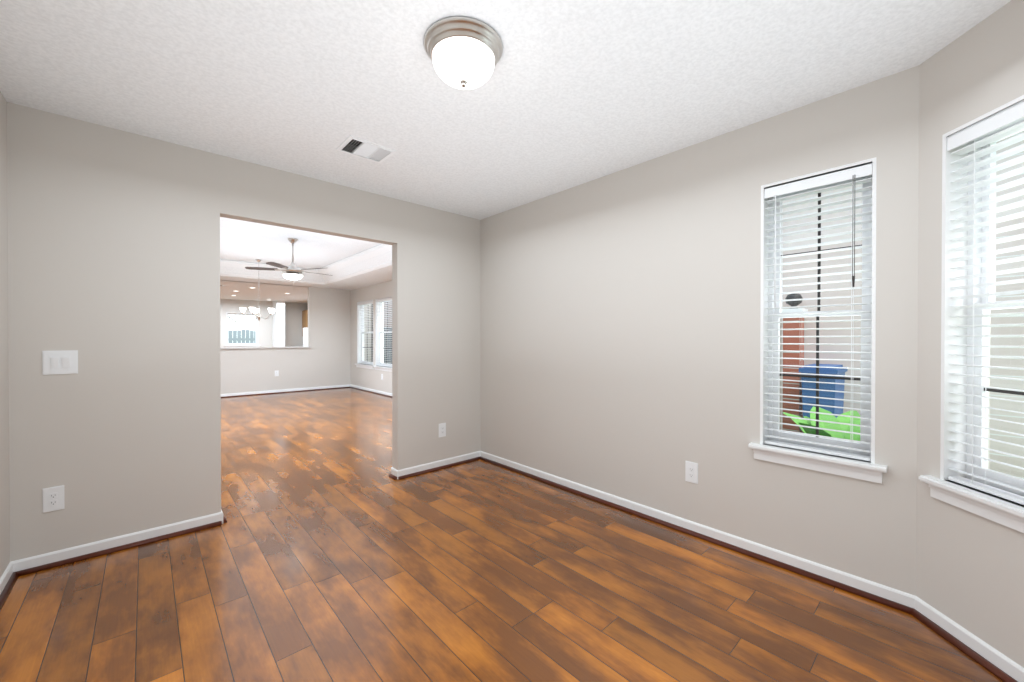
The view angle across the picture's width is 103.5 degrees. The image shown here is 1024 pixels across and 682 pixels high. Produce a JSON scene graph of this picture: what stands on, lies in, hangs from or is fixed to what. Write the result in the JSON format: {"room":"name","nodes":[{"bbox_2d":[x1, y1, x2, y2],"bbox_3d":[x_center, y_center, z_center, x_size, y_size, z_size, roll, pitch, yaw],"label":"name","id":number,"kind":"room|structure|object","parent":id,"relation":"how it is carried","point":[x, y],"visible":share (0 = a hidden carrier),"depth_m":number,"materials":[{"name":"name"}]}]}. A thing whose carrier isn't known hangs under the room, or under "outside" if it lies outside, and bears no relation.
{"room":"empty dining room","nodes":[
{"label":"empty dining room","id":0,"kind":"room"},
{"bbox_2d":[0,91,9,577],"bbox_3d":[-6.031,-0.217,5.649,0.150,3.120,17.924,0,0,-42],"label":"wall","id":1,"kind":"structure","parent":0,"point":[4,472],"depth_m":2.26,"materials":[{"name":"beige paint"}]},
{"bbox_2d":[0,384,1023,681],"bbox_3d":[-2.320,1.303,5.319,4.880,0.085,12.024,0,0,-42],"label":"baseboard","id":2,"kind":"structure","parent":1,"relation":"attached to","point":[1000,660],"depth_m":2.54,"materials":[{"name":"white"}]},
{"bbox_2d":[7,102,480,561],"bbox_3d":[-1.115,-0.207,4.038,5.250,3.120,0.115,0,0,-42],"label":"wall","id":3,"kind":"structure","parent":0,"point":[113,257],"depth_m":2.74,"materials":[{"name":"beige paint"}]},
{"bbox_2d":[42,485,64,512],"bbox_3d":[-2.778,0.958,2.447,0.088,0.145,0.010,0,0,-42],"label":"electrical outlet","id":4,"kind":"object","parent":3,"relation":"attached to","point":[53,498],"visible":1,"depth_m":2.44,"materials":[{"name":"white plastic"}]},
{"bbox_2d":[42,350,77,374],"bbox_3d":[-2.753,0.131,2.462,0.145,0.145,0.013,0,0,-42],"label":"switch plate","id":5,"kind":"object","parent":3,"relation":"attached to","point":[60,362],"visible":1,"depth_m":2.46,"materials":[{"name":"white plastic"}]},
{"bbox_2d":[439,423,445,436],"bbox_3d":[-0.741,0.949,4.302,0.088,0.145,0.010,0,0,-42],"label":"electrical outlet","id":6,"kind":"object","parent":3,"relation":"attached to","point":[442,429],"visible":1,"depth_m":4.30,"materials":[{"name":"white plastic"}]},
{"bbox_2d":[240,306,274,320],"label":"chandelier","id":7,"kind":"object","parent":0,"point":[256,311],"depth_m":8.51,"materials":[{"name":"white glass"}]},
{"bbox_2d":[220,299,307,346],"bbox_3d":[-9.841,-0.270,14.178,5.700,3.120,0.220,0,0,-42],"label":"wall","id":8,"kind":"structure","parent":0,"point":[293,326],"depth_m":14.82,"materials":[{"name":"beige paint"}]},
{"bbox_2d":[225,312,260,346],"bbox_3d":[-9.577,-0.373,14.349,1.060,1.235,0.222,0,0,-42],"label":"kitchen window","id":9,"kind":"structure","parent":8,"relation":"in","point":[256,344],"depth_m":14.40,"materials":[{"name":"white"}]},
{"bbox_2d":[302,310,305,335],"bbox_3d":[-7.775,-0.668,15.509,0.390,1.000,0.570,0,0,-42],"label":"upper cabinet","id":10,"kind":"object","parent":8,"relation":"attached to","point":[304,318],"depth_m":15.43,"materials":[{"name":"brown wood"}]},
{"bbox_2d":[220,280,307,303],"bbox_3d":[-8.086,-1.487,12.117,5.830,0.100,5.580,0,0,-42],"label":"ceiling","id":11,"kind":"structure","parent":0,"point":[244,291],"depth_m":11.96,"materials":[{"name":"paint"}]},
{"bbox_2d":[272,300,284,346],"bbox_3d":[-8.525,-0.083,14.755,0.260,2.740,0.700,0,0,-42],"label":"wall","id":12,"kind":"structure","parent":0,"point":[278,327],"depth_m":14.52,"materials":[{"name":"white paint"}]},
{"bbox_2d":[220,280,372,393],"bbox_3d":[-6.104,-0.244,10.075,5.700,3.120,0.120,0,0,-42],"label":"wall","id":13,"kind":"structure","parent":0,"point":[324,360],"depth_m":10.71,"materials":[{"name":"beige paint"}]},
{"bbox_2d":[220,346,310,348],"bbox_3d":[-6.548,0.170,9.744,3.075,0.035,0.335,0,0,-42],"label":"trim","id":14,"kind":"structure","parent":13,"relation":"on","point":[261,347],"depth_m":9.84,"materials":[{"name":"white wood"}]},
{"bbox_2d":[220,217,391,289],"bbox_3d":[-3.738,-1.560,6.933,5.280,0.310,7.940,0,0,-42],"label":"ceiling","id":15,"kind":"structure","parent":0,"point":[244,241],"depth_m":7.85,"materials":[{"name":"paint"}]},
{"bbox_2d":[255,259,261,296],"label":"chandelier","id":16,"kind":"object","parent":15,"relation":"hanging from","point":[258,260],"depth_m":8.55,"materials":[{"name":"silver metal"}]},
{"bbox_2d":[220,259,316,274],"bbox_3d":[-5.668,-1.657,8.965,2.430,0.127,0.124,0,0,-42],"label":"crown molding","id":17,"kind":"structure","parent":15,"relation":"attached to","point":[228,263],"depth_m":8.83,"materials":[{"name":"white"}]},
{"bbox_2d":[220,273,323,283],"bbox_3d":[-5.814,-1.442,9.126,2.970,0.052,0.050,0,0,-42],"label":"crown molding","id":18,"kind":"structure","parent":15,"relation":"attached to","point":[222,274],"depth_m":9.30,"materials":[{"name":"white"}]},
{"bbox_2d":[245,238,332,285],"bbox_3d":[-3.693,-1.282,6.825,1.322,0.865,1.305,0,0,-42],"label":"ceiling fan","id":19,"kind":"object","parent":15,"relation":"hanging from","point":[292,272],"visible":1,"depth_m":6.68,"materials":[{"name":"silver metal"}]},
{"bbox_2d":[317,244,391,275],"bbox_3d":[-2.820,-1.650,7.769,0.124,0.127,5.728,0,0,-42],"label":"crown molding","id":20,"kind":"structure","parent":15,"relation":"attached to","point":[369,253],"depth_m":8.04,"materials":[{"name":"white"}]},
{"bbox_2d":[324,261,391,283],"bbox_3d":[-2.659,-1.435,7.916,0.050,0.052,6.088,0,0,-42],"label":"crown molding","id":21,"kind":"structure","parent":15,"relation":"attached to","point":[389,263],"depth_m":8.47,"materials":[{"name":"white"}]},
{"bbox_2d":[306,310,307,327],"bbox_3d":[-7.396,-0.666,15.093,0.390,1.000,0.555,0,0,-42],"label":"upper cabinet","id":22,"kind":"object","parent":0,"relation":"attached to","point":[306,310],"depth_m":15.10,"materials":[{"name":"brown wood"}]},
{"bbox_2d":[350,281,391,392],"bbox_3d":[-1.889,-0.235,8.624,0.220,3.120,7.940,0,0,-42],"label":"wall","id":23,"kind":"structure","parent":0,"point":[367,378],"depth_m":10.53,"materials":[{"name":"beige paint"}]},
{"bbox_2d":[355,300,373,368],"bbox_3d":[-3.829,-0.171,10.679,0.222,1.775,1.150,0,0,-42],"label":"window","id":24,"kind":"structure","parent":23,"relation":"in","point":[361,362],"depth_m":10.94,"materials":[{"name":"white"}]},
{"bbox_2d":[373,296,391,371],"bbox_3d":[-3.041,-0.165,9.814,0.222,1.775,1.150,0,0,-42],"label":"window","id":25,"kind":"structure","parent":23,"relation":"in","point":[379,329],"depth_m":10.09,"materials":[{"name":"white"}]},
{"bbox_2d":[0,388,1002,681],"bbox_3d":[-3.923,1.401,7.578,5.850,0.140,17.964,0,0,-42],"label":"floor","id":26,"kind":"structure","parent":0,"point":[330,550],"depth_m":2.16,"materials":[{"name":"brown wood"}]},
{"bbox_2d":[303,328,307,345],"bbox_3d":[-6.662,0.417,13.952,0.850,1.750,0.900,0,0,-42],"label":"fridge","id":27,"kind":"object","parent":26,"relation":"on","point":[305,336],"visible":0.1,"depth_m":13.79,"materials":[{"name":"white"}]},
{"bbox_2d":[0,0,1010,219],"bbox_3d":[-0.165,-1.424,1.918,3.810,0.100,4.518,0,0,-42],"label":"ceiling","id":28,"kind":"structure","parent":0,"point":[567,94],"depth_m":2.09,"materials":[{"name":"paint"}]},
{"bbox_2d":[336,135,396,163],"bbox_3d":[-1.052,-1.406,2.918,0.335,0.068,0.275,0,0,-42],"label":"ceiling vent","id":29,"kind":"object","parent":28,"relation":"in","point":[368,150],"visible":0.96,"depth_m":2.93,"materials":[{"name":"white metal"}]},
{"bbox_2d":[424,16,502,89],"bbox_3d":[-0.226,-1.280,1.886,0.366,0.187,0.366,0,0,-42],"label":"flush-mount ceiling light","id":30,"kind":"object","parent":28,"relation":"attached to","point":[464,52],"visible":1,"depth_m":1.79,"materials":[{"name":"white glass"}]},
{"bbox_2d":[480,65,918,595],"bbox_3d":[0.915,-0.203,3.406,0.220,3.120,3.553,0,0,-42],"label":"wall","id":31,"kind":"structure","parent":0,"point":[620,333],"depth_m":2.83,"materials":[{"name":"beige paint"}]},
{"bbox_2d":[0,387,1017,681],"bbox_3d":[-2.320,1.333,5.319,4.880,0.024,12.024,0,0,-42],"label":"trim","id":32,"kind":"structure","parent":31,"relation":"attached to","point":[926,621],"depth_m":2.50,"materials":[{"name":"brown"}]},
{"bbox_2d":[685,461,697,483],"bbox_3d":[1.268,0.928,2.854,0.010,0.145,0.088,0,0,-42],"label":"outlet","id":33,"kind":"object","parent":31,"relation":"attached to","point":[691,472],"visible":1,"depth_m":2.85,"materials":[{"name":"white plastic"}]},
{"bbox_2d":[748,157,887,483],"bbox_3d":[1.785,-0.114,2.375,0.222,1.715,0.640,0,0,-42],"label":"window","id":34,"kind":"structure","parent":31,"relation":"in","point":[774,195],"depth_m":2.36,"materials":[{"name":"white plastic"}]},
{"bbox_2d":[916,0,1023,667],"bbox_3d":[2.115,-0.191,1.504,0.220,3.120,1.020,0,0,3],"label":"wall","id":35,"kind":"structure","parent":0,"point":[969,571],"depth_m":1.84,"materials":[{"name":"beige paint"}]},
{"bbox_2d":[919,95,1023,532],"bbox_3d":[2.067,-0.109,1.556,0.222,1.715,0.790,0,0,3],"label":"window","id":36,"kind":"structure","parent":35,"relation":"in","point":[970,188],"depth_m":1.83,"materials":[{"name":"white"}]},
{"label":"outside","id":37,"kind":"structure","parent":0,"visible":0},
{"bbox_2d":[228,315,254,342],"bbox_3d":[-14.679,-2.740,19.076,16.000,10.000,0.001,0,0,-42],"label":"sky","id":38,"kind":"structure","parent":37,"point":[246,322],"depth_m":20.16,"materials":[{"name":"white"}]},
{"bbox_3d":[-4.580,1.548,8.011,28.000,0.160,42.000,0,0,-42],"label":"ground","id":39,"kind":"structure","parent":37,"visible":0},
{"bbox_2d":[228,327,391,363],"bbox_3d":[-5.718,0.500,11.036,8.400,1.900,15.215,0,0,-42],"label":"fence","id":40,"kind":"object","parent":39,"relation":"on","point":[235,335],"depth_m":16.21,"materials":[{"name":"grey"}]},
{"bbox_2d":[384,131,1023,478],"bbox_3d":[1.311,-0.676,7.951,0.750,4.290,22.000,0,0,-42],"label":"neighboring house siding","id":41,"kind":"structure","parent":39,"relation":"on","point":[1019,417],"depth_m":4.96,"materials":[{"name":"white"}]},
{"bbox_2d":[785,293,802,308],"bbox_3d":[3.673,-0.521,5.261,0.190,0.208,0.190,0,0,-42],"label":"lamp","id":42,"kind":"object","parent":41,"relation":"attached to","point":[791,303],"depth_m":5.21,"materials":[{"name":"black metal"}]},
{"bbox_2d":[783,406,859,442],"bbox_3d":[2.789,1.049,3.431,1.297,0.896,0.838,0,0,-42],"label":"plant","id":43,"kind":"object","parent":39,"relation":"on","point":[835,426],"depth_m":3.57,"materials":[{"name":"green plant"}]},
{"bbox_2d":[799,364,847,417],"bbox_3d":[3.710,0.883,4.817,0.655,1.190,0.380,0,0,-42],"label":"bin","id":44,"kind":"object","parent":39,"relation":"on","point":[825,394],"depth_m":4.66,"materials":[{"name":"blue plastic"}]}
]}

